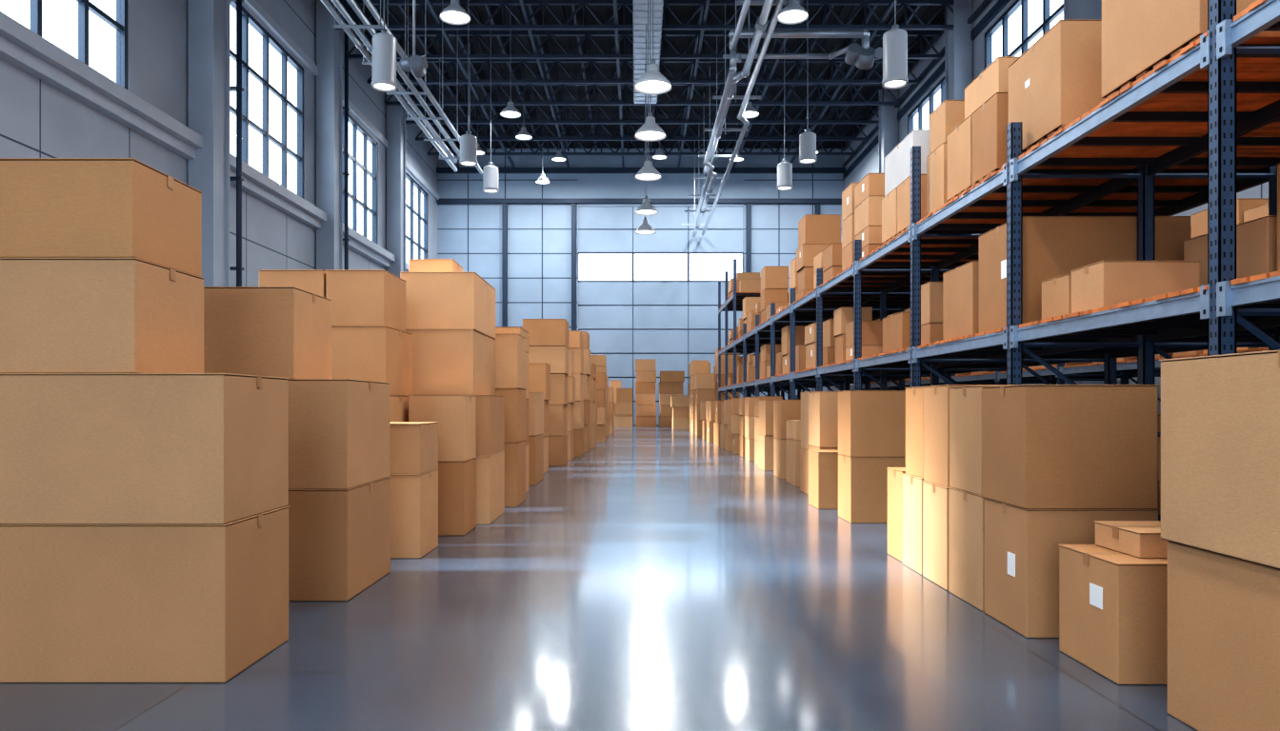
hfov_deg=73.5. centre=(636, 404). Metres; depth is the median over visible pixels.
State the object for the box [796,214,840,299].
cardboard boxes
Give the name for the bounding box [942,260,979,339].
cardboard box
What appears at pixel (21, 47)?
trim
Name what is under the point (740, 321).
cardboard boxes
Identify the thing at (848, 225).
cardboard box
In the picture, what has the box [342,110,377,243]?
window
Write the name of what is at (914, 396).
cardboard box
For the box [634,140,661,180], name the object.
pendant lamp
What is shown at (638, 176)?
diffuser
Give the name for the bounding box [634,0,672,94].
pendant lamp
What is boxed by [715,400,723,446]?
cardboard boxes
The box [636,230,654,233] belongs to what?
diffuser
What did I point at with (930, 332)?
cardboard box
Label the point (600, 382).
cardboard boxes
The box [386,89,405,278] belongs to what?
steel column
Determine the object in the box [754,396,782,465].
cardboard boxes
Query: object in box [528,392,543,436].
cardboard box
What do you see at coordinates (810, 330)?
cardboard boxes
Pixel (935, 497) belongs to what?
cardboard box
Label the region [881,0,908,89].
lamp
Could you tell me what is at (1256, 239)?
cardboard box
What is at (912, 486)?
cardboard box
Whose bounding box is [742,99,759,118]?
pendant lamp
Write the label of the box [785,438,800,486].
cardboard box
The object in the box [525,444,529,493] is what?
cardboard box
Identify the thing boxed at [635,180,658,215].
pendant lamp
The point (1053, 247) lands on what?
cardboard box
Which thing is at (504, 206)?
steel column
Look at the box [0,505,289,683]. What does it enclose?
cardboard box
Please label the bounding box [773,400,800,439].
cardboard box
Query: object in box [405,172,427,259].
window
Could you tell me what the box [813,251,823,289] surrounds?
cardboard boxes
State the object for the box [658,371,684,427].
cardboard boxes
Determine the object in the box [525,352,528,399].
cardboard box
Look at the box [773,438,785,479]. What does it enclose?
cardboard box
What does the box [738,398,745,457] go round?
cardboard boxes
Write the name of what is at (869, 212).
cardboard box
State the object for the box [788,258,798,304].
cardboard boxes
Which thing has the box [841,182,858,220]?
cardboard box
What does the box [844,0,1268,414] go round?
wall
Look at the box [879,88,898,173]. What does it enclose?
steel column
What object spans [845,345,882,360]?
cardboard box
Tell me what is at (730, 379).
cardboard box
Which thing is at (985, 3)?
ceiling beams
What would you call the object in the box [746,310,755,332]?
cardboard boxes
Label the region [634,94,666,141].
pendant lamp
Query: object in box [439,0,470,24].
pendant lamp
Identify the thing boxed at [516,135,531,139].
diffuser
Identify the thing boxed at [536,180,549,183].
diffuser
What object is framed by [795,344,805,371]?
cardboard box
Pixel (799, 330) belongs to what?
cardboard boxes
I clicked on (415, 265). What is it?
cardboard box
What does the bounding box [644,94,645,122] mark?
pendant lamp
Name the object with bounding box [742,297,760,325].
cardboard boxes
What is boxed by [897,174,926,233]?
cardboard box
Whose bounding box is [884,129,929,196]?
cardboard box
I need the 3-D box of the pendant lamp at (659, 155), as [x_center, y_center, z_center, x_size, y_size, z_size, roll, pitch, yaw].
[1.500,-17.040,55.000,0.960,2.380,0.960,0,0,0]
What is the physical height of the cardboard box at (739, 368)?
0.737 m
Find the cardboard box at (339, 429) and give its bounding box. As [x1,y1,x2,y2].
[287,379,390,489]
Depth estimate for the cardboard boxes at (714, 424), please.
32.42 m
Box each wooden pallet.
[883,226,908,242]
[951,172,991,199]
[1022,123,1068,153]
[1106,35,1199,98]
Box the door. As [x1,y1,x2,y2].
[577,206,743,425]
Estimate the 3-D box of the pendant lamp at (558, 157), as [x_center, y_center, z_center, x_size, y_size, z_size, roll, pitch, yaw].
[-5.000,-17.040,55.500,0.960,2.380,0.960,0,0,0]
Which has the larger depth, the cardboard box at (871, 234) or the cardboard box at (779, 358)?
the cardboard box at (779, 358)
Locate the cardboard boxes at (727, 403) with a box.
[723,400,732,451]
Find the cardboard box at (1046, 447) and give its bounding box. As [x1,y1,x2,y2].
[981,384,1158,509]
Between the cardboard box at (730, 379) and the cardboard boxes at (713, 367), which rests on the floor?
the cardboard boxes at (713, 367)
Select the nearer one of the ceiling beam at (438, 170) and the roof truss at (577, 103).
the roof truss at (577, 103)
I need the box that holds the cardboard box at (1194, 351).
[1172,350,1202,356]
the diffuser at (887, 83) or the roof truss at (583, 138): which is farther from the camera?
the roof truss at (583, 138)
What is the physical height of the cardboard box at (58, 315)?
0.624 m
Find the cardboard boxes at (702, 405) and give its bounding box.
[700,402,706,439]
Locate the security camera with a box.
[400,0,427,78]
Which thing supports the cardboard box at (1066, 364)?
on the rack at (1126, 370)
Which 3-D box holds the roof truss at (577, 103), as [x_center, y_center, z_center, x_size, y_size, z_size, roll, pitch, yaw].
[0.350,-17.300,47.600,28.588,1.300,0.180,0,0,0]
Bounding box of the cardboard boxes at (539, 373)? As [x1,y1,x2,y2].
[528,362,550,473]
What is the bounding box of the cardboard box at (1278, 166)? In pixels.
[1277,162,1279,270]
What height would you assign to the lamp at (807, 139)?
8.305 m
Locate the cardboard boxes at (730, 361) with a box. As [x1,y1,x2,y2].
[715,359,739,400]
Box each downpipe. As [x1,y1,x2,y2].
[229,0,244,286]
[342,8,349,269]
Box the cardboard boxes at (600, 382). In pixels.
[595,372,606,441]
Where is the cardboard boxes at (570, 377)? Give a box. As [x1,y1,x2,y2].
[566,349,575,461]
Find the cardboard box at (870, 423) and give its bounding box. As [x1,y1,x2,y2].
[838,390,905,457]
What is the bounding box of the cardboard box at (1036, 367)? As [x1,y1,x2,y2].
[1023,365,1045,369]
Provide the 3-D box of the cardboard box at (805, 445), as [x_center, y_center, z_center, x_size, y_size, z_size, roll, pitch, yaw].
[3.180,0.265,14.450,0.652,0.970,0.900,0,0,0]
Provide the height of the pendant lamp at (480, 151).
2.380 m
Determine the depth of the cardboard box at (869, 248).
14.90 m
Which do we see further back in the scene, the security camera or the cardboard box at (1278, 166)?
the security camera
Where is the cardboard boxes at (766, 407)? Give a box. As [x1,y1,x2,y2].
[758,400,774,471]
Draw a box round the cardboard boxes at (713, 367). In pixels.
[713,366,715,389]
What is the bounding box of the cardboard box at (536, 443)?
[528,433,543,485]
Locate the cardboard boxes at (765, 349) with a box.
[760,343,781,379]
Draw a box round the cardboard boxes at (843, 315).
[833,306,872,362]
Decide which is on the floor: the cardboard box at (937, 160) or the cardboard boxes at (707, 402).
the cardboard boxes at (707, 402)
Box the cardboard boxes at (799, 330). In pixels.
[781,325,806,374]
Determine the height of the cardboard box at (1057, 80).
0.979 m
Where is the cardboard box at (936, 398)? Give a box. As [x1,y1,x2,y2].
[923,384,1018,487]
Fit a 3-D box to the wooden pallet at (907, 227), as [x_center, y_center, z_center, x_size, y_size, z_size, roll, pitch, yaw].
[4.450,-2.520,13.050,1.000,0.140,1.200,0,0,0]
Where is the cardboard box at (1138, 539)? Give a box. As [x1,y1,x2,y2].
[1094,520,1168,559]
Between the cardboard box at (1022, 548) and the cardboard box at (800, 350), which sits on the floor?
the cardboard box at (1022, 548)
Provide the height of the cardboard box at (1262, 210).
0.444 m
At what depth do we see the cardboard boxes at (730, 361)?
42.30 m
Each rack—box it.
[718,0,1279,520]
[827,347,1268,401]
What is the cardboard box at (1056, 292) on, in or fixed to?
on the rack at (1202, 127)
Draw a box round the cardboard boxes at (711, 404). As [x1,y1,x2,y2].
[707,400,715,442]
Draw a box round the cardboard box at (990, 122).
[971,92,1008,183]
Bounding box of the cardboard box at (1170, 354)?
[1154,353,1172,358]
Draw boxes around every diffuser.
[374,83,394,89]
[440,11,469,22]
[461,161,475,164]
[500,111,519,117]
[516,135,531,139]
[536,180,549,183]
[552,158,565,160]
[636,80,669,92]
[636,131,664,139]
[636,174,659,179]
[636,210,656,214]
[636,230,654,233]
[653,155,665,159]
[742,111,758,117]
[778,10,807,21]
[800,160,814,162]
[884,80,905,86]
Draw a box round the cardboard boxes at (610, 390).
[608,387,613,433]
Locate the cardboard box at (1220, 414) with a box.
[1159,349,1279,569]
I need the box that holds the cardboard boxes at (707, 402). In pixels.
[705,400,708,440]
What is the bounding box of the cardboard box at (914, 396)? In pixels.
[904,386,923,479]
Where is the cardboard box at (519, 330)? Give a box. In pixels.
[495,327,529,352]
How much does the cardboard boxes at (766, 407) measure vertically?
1.599 m
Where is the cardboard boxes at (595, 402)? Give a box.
[594,386,597,443]
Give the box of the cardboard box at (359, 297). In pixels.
[325,269,406,332]
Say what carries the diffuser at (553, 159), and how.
attached to the pendant lamp at (558, 157)
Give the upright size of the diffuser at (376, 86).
0.010 m
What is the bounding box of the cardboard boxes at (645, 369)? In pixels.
[635,359,656,427]
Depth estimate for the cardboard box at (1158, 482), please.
8.71 m
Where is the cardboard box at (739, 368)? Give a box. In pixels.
[737,365,742,383]
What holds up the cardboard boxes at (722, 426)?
on the floor
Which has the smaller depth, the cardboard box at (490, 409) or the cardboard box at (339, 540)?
the cardboard box at (339, 540)
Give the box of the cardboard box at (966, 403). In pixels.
[948,385,999,496]
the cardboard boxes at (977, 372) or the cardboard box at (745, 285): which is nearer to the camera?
the cardboard boxes at (977, 372)
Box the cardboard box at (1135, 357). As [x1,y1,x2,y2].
[1092,356,1137,363]
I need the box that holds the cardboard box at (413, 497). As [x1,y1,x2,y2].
[389,468,438,559]
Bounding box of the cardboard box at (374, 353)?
[331,325,412,396]
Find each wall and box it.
[0,0,437,286]
[437,148,844,399]
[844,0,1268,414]
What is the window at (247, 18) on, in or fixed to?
in the wall at (38, 119)
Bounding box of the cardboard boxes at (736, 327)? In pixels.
[732,326,738,341]
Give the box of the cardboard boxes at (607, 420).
[605,375,608,436]
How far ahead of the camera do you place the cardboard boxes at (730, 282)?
36.28 m
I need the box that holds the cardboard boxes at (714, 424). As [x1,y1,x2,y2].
[713,422,716,444]
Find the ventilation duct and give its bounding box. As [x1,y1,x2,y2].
[632,0,663,103]
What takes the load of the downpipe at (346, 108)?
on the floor
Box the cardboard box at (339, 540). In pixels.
[287,477,390,601]
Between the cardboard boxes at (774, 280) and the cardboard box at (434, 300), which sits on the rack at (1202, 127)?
the cardboard boxes at (774, 280)
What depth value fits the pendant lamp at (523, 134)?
47.85 m
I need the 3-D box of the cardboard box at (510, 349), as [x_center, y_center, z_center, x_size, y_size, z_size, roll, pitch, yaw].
[-2.159,-0.640,13.000,0.872,0.800,1.000,0,0,0]
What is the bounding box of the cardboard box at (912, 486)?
[902,474,924,575]
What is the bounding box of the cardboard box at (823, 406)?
[808,391,838,447]
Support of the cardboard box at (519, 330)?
on the cardboard box at (527, 390)
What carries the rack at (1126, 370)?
on the floor
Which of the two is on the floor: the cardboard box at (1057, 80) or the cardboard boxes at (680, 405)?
the cardboard boxes at (680, 405)
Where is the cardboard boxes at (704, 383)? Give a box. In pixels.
[694,373,715,436]
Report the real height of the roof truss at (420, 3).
1.300 m
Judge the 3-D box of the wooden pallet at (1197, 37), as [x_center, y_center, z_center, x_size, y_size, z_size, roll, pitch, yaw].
[4.450,-2.520,6.600,1.000,0.140,1.200,0,0,0]
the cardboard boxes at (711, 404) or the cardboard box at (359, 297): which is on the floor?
the cardboard boxes at (711, 404)
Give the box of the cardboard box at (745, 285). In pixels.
[739,279,760,292]
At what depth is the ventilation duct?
36.81 m
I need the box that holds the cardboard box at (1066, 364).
[1051,362,1092,367]
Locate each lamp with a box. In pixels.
[371,0,397,92]
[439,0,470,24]
[459,0,477,166]
[477,115,484,155]
[482,8,499,193]
[500,5,520,118]
[515,124,532,139]
[535,171,550,184]
[551,149,566,161]
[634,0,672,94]
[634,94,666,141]
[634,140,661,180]
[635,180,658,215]
[635,215,655,234]
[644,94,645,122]
[645,24,646,72]
[647,0,648,64]
[649,0,650,63]
[652,140,666,159]
[729,127,743,161]
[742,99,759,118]
[776,38,792,190]
[777,0,808,24]
[799,128,816,163]
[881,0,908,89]
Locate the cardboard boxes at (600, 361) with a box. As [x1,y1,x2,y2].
[590,355,606,419]
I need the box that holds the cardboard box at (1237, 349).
[1202,347,1259,353]
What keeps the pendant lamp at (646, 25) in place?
hanging from the ventilation duct
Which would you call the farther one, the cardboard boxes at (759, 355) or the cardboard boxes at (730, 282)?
the cardboard boxes at (730, 282)
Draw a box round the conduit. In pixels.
[320,0,482,174]
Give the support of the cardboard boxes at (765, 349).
on the rack at (1202, 127)
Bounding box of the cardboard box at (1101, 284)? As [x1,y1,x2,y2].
[1070,260,1199,313]
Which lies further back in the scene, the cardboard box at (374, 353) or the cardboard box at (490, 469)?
the cardboard box at (490, 469)
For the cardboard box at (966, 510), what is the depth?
6.50 m
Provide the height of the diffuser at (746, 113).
0.040 m
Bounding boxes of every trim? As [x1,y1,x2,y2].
[0,11,409,271]
[243,0,439,199]
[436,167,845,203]
[842,0,1010,179]
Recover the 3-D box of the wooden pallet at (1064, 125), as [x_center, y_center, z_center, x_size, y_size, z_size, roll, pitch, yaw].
[4.450,-2.520,8.500,1.000,0.140,1.200,0,0,0]
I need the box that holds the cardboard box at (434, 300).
[400,271,496,339]
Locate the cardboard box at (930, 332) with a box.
[920,322,942,344]
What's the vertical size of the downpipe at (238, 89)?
19.600 m
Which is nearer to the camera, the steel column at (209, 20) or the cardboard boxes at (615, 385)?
the steel column at (209, 20)
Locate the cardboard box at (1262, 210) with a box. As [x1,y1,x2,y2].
[1243,202,1268,222]
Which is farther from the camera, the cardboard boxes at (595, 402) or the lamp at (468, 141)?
the lamp at (468, 141)
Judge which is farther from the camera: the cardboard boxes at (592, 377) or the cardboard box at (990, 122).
the cardboard boxes at (592, 377)
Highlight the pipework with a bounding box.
[680,0,882,238]
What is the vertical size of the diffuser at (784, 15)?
0.040 m
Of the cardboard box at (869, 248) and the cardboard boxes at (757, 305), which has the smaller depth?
the cardboard box at (869, 248)
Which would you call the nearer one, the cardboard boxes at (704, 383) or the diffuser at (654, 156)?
the cardboard boxes at (704, 383)
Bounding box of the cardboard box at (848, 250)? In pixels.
[841,241,853,271]
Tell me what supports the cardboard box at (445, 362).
on the cardboard box at (490, 409)
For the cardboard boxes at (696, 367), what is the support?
on the floor
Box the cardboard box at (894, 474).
[886,467,905,562]
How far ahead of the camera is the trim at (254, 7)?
36.73 m
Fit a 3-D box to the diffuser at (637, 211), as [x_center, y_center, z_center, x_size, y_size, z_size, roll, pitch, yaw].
[0.420,-7.980,35.500,0.860,0.040,0.860,0,0,0]
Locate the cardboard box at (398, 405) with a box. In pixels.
[389,395,408,421]
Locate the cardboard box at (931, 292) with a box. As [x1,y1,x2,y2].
[920,281,942,324]
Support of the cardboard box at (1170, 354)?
on the rack at (1126, 370)
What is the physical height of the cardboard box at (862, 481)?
0.840 m
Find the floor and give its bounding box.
[0,425,1197,730]
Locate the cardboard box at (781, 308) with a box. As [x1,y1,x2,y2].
[776,305,788,313]
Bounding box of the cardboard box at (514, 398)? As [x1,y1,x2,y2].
[495,388,525,442]
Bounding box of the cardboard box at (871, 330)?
[845,320,882,347]
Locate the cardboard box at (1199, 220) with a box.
[1191,198,1268,238]
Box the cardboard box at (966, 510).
[948,487,984,612]
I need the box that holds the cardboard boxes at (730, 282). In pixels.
[728,278,733,296]
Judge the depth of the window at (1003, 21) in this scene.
33.75 m
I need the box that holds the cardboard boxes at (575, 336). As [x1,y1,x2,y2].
[569,330,583,458]
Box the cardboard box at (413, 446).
[389,421,438,474]
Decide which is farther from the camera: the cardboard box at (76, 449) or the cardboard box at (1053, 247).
the cardboard box at (1053, 247)
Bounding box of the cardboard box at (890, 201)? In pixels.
[881,187,897,243]
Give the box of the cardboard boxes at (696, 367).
[690,360,708,434]
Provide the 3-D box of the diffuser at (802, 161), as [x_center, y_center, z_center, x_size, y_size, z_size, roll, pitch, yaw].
[7.000,-9.970,35.000,0.578,0.010,0.578,0,0,0]
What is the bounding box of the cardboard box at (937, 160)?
[926,141,947,215]
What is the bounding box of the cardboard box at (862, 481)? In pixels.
[838,454,905,523]
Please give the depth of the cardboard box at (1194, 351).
14.01 m
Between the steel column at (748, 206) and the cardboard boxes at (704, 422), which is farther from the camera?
the steel column at (748, 206)
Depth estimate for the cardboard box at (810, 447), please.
13.01 m
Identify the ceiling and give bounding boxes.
[343,5,944,149]
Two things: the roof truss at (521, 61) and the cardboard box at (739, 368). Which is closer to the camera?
the cardboard box at (739, 368)
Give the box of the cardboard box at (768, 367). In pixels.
[766,364,776,377]
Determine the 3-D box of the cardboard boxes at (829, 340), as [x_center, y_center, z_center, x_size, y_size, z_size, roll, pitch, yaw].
[4.455,-1.292,18.363,0.927,1.004,0.971,0,0,0]
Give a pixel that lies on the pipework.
(863, 57)
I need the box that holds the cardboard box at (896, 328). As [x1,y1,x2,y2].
[882,312,910,353]
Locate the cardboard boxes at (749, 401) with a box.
[744,397,754,461]
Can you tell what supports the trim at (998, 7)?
attached to the wall at (870, 164)
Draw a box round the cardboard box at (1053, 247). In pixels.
[978,216,1191,333]
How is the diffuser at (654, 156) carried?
attached to the pendant lamp at (659, 155)
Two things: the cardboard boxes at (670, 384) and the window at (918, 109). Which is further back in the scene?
the cardboard boxes at (670, 384)
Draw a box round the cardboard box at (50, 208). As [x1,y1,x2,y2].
[0,158,202,277]
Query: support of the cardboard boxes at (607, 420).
on the floor
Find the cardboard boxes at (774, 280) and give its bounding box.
[760,266,788,322]
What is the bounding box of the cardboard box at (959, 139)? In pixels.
[947,115,972,200]
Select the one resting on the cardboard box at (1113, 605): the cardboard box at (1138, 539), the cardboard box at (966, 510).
the cardboard box at (1138, 539)
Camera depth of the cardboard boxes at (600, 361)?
37.82 m
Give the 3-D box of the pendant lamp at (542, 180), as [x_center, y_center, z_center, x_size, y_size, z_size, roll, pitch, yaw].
[-6.000,-16.240,55.000,0.960,3.980,0.960,0,0,0]
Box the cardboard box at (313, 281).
[258,269,326,298]
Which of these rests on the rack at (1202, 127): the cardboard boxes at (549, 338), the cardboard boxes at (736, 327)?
the cardboard boxes at (736, 327)
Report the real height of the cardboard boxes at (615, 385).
3.124 m
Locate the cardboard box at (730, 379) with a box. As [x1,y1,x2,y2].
[727,377,733,385]
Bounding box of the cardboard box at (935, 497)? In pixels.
[922,481,949,590]
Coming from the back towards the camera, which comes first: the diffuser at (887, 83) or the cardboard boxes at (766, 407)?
the diffuser at (887, 83)
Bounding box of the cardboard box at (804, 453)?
[800,447,808,495]
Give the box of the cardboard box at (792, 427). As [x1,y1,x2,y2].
[785,420,800,439]
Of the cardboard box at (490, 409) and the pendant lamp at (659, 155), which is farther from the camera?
the pendant lamp at (659, 155)
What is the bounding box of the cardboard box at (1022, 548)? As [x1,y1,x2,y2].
[983,498,1159,639]
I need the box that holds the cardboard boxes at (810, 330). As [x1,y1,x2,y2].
[804,322,816,369]
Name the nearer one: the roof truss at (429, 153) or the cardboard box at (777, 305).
the cardboard box at (777, 305)
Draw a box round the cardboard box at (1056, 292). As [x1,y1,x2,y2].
[1040,273,1071,319]
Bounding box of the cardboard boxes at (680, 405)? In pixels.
[670,396,689,429]
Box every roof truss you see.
[334,0,953,30]
[348,30,940,59]
[367,59,919,83]
[384,83,899,105]
[405,100,879,124]
[415,119,868,140]
[427,135,855,155]
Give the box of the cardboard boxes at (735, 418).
[731,398,739,454]
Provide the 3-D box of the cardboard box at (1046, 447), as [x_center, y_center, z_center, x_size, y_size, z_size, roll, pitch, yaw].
[2.915,0.271,5.830,0.852,0.798,0.700,0,0,0]
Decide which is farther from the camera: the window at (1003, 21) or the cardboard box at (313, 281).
the window at (1003, 21)
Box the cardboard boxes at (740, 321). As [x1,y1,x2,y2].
[738,318,743,338]
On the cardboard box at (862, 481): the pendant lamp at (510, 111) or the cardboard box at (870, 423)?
the cardboard box at (870, 423)
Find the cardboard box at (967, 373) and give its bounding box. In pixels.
[955,372,971,376]
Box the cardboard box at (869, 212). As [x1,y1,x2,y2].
[854,196,884,236]
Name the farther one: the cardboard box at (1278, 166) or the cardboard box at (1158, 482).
the cardboard box at (1158, 482)
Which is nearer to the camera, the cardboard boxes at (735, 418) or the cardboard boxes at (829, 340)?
the cardboard boxes at (829, 340)
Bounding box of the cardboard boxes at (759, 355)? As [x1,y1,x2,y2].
[753,355,760,379]
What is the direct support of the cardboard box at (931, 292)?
on the cardboard box at (930, 332)
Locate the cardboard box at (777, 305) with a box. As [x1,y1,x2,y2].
[766,302,788,319]
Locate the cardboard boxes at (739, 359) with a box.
[736,356,742,383]
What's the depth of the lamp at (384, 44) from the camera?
24.72 m
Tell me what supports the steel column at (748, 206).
on the floor
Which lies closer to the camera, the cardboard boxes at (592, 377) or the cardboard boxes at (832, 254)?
the cardboard boxes at (832, 254)
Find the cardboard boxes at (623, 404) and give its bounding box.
[615,388,632,427]
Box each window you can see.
[29,0,127,89]
[229,1,303,199]
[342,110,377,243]
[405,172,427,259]
[907,76,944,134]
[984,0,1063,68]
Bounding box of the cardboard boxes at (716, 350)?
[715,347,739,400]
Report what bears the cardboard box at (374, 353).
on the cardboard box at (398, 405)
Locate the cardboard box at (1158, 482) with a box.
[1157,480,1160,520]
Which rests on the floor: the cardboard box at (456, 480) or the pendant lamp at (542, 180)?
the cardboard box at (456, 480)
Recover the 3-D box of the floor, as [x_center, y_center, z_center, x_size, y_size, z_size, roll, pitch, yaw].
[0.350,1.600,23.750,29.700,0.200,75.500,0,0,0]
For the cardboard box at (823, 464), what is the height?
0.820 m
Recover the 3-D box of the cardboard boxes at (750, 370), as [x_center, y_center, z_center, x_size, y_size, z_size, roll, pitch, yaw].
[4.349,-1.285,30.407,0.796,0.990,0.676,0,0,0]
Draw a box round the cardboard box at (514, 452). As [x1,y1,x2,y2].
[503,440,525,507]
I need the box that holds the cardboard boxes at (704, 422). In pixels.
[702,420,706,439]
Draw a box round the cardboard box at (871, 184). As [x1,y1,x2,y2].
[854,173,884,208]
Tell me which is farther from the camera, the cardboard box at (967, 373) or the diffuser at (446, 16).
the diffuser at (446, 16)
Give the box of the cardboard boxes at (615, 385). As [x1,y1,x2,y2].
[609,380,620,426]
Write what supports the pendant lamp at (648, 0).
hanging from the ventilation duct
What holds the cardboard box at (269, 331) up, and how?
on the cardboard box at (339, 429)
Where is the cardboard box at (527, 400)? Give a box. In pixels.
[525,399,528,445]
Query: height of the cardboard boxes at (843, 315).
1.128 m
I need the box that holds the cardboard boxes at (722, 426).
[720,401,724,449]
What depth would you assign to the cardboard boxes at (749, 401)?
22.66 m
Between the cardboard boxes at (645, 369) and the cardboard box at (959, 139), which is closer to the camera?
the cardboard box at (959, 139)
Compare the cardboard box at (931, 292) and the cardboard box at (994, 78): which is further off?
the cardboard box at (931, 292)
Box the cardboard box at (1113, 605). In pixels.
[1058,544,1167,685]
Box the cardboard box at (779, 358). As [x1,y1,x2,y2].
[776,351,782,375]
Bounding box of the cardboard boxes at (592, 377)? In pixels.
[589,363,596,448]
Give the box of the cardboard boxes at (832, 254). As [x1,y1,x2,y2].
[822,242,841,282]
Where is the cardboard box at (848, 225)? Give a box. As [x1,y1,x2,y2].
[841,213,854,248]
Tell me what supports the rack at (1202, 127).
on the floor
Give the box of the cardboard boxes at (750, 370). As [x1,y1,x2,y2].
[746,354,760,381]
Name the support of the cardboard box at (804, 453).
on the floor
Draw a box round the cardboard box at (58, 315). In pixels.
[0,258,204,373]
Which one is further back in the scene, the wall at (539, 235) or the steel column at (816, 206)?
the wall at (539, 235)
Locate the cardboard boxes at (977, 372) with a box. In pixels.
[971,371,993,374]
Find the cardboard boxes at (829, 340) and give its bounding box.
[822,319,835,365]
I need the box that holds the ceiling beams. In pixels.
[359,0,991,167]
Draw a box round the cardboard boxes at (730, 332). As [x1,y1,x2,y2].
[728,329,733,342]
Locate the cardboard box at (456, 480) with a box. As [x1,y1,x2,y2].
[438,458,476,536]
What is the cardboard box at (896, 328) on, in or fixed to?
on the rack at (1202, 127)
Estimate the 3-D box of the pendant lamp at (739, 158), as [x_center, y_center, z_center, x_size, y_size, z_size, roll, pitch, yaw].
[6.500,-17.040,55.500,0.960,2.380,0.960,0,0,0]
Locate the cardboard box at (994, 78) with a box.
[964,56,1019,119]
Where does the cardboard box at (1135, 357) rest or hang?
on the rack at (1126, 370)
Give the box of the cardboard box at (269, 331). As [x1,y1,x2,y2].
[203,286,332,379]
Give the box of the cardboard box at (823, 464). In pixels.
[808,449,838,509]
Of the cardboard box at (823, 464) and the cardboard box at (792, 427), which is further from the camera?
the cardboard box at (792, 427)
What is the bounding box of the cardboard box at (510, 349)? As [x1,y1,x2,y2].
[495,333,526,389]
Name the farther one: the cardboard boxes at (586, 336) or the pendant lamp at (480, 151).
the pendant lamp at (480, 151)
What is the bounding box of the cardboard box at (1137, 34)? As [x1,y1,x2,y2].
[1101,0,1257,98]
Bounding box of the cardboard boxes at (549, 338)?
[522,319,569,466]
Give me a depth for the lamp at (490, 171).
39.29 m
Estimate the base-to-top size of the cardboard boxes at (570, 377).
2.949 m
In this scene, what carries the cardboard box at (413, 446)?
on the cardboard box at (413, 497)
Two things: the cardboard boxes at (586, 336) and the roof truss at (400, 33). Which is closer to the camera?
the cardboard boxes at (586, 336)
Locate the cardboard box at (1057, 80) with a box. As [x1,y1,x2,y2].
[1007,20,1106,151]
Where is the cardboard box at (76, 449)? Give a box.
[0,373,289,524]
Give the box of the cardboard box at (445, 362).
[405,329,495,395]
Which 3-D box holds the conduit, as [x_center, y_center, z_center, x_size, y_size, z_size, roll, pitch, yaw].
[-9.100,-15.275,27.500,1.600,5.910,39.000,0,0,0]
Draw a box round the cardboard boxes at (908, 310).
[888,308,910,316]
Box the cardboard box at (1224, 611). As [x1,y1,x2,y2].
[1167,540,1279,730]
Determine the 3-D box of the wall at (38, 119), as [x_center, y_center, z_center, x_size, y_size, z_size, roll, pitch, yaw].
[-14.372,-8.400,23.600,0.356,19.800,75.200,0,0,0]
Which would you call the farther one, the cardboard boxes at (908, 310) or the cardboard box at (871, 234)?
the cardboard boxes at (908, 310)
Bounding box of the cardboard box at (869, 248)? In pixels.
[861,243,882,258]
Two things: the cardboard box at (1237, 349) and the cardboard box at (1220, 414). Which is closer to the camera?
the cardboard box at (1220, 414)
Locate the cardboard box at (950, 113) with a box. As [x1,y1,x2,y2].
[929,100,964,154]
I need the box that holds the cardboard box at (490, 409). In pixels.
[472,395,504,455]
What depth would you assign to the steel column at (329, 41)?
37.85 m
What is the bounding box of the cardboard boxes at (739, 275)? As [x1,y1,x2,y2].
[736,272,759,292]
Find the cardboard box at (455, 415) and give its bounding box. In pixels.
[408,395,476,461]
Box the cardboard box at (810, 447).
[809,445,838,450]
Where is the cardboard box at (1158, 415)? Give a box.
[1157,414,1160,481]
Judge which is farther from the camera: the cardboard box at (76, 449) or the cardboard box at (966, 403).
the cardboard box at (966, 403)
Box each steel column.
[188,0,229,286]
[316,0,342,270]
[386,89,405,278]
[501,203,507,327]
[571,203,576,330]
[745,203,751,397]
[814,203,819,391]
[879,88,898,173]
[944,0,972,99]
[1063,0,1103,384]
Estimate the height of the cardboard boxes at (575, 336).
3.599 m
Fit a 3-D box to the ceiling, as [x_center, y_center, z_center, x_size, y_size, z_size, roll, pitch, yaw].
[0.350,-18.375,23.750,29.700,0.250,75.500,0,0,0]
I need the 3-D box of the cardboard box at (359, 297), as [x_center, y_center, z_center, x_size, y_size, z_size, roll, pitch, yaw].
[-2.995,-1.140,9.570,0.632,0.600,0.860,0,0,0]
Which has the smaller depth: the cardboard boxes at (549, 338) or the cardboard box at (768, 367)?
the cardboard boxes at (549, 338)
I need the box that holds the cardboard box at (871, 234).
[854,225,881,248]
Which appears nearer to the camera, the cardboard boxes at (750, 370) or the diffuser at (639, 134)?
the diffuser at (639, 134)
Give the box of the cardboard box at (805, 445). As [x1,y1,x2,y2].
[800,391,815,449]
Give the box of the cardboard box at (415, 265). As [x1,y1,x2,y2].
[408,259,462,271]
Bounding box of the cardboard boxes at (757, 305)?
[755,302,760,324]
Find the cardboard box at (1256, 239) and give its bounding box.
[1183,215,1277,286]
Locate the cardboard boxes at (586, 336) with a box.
[580,331,591,452]
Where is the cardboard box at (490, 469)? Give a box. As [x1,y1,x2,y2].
[475,450,504,524]

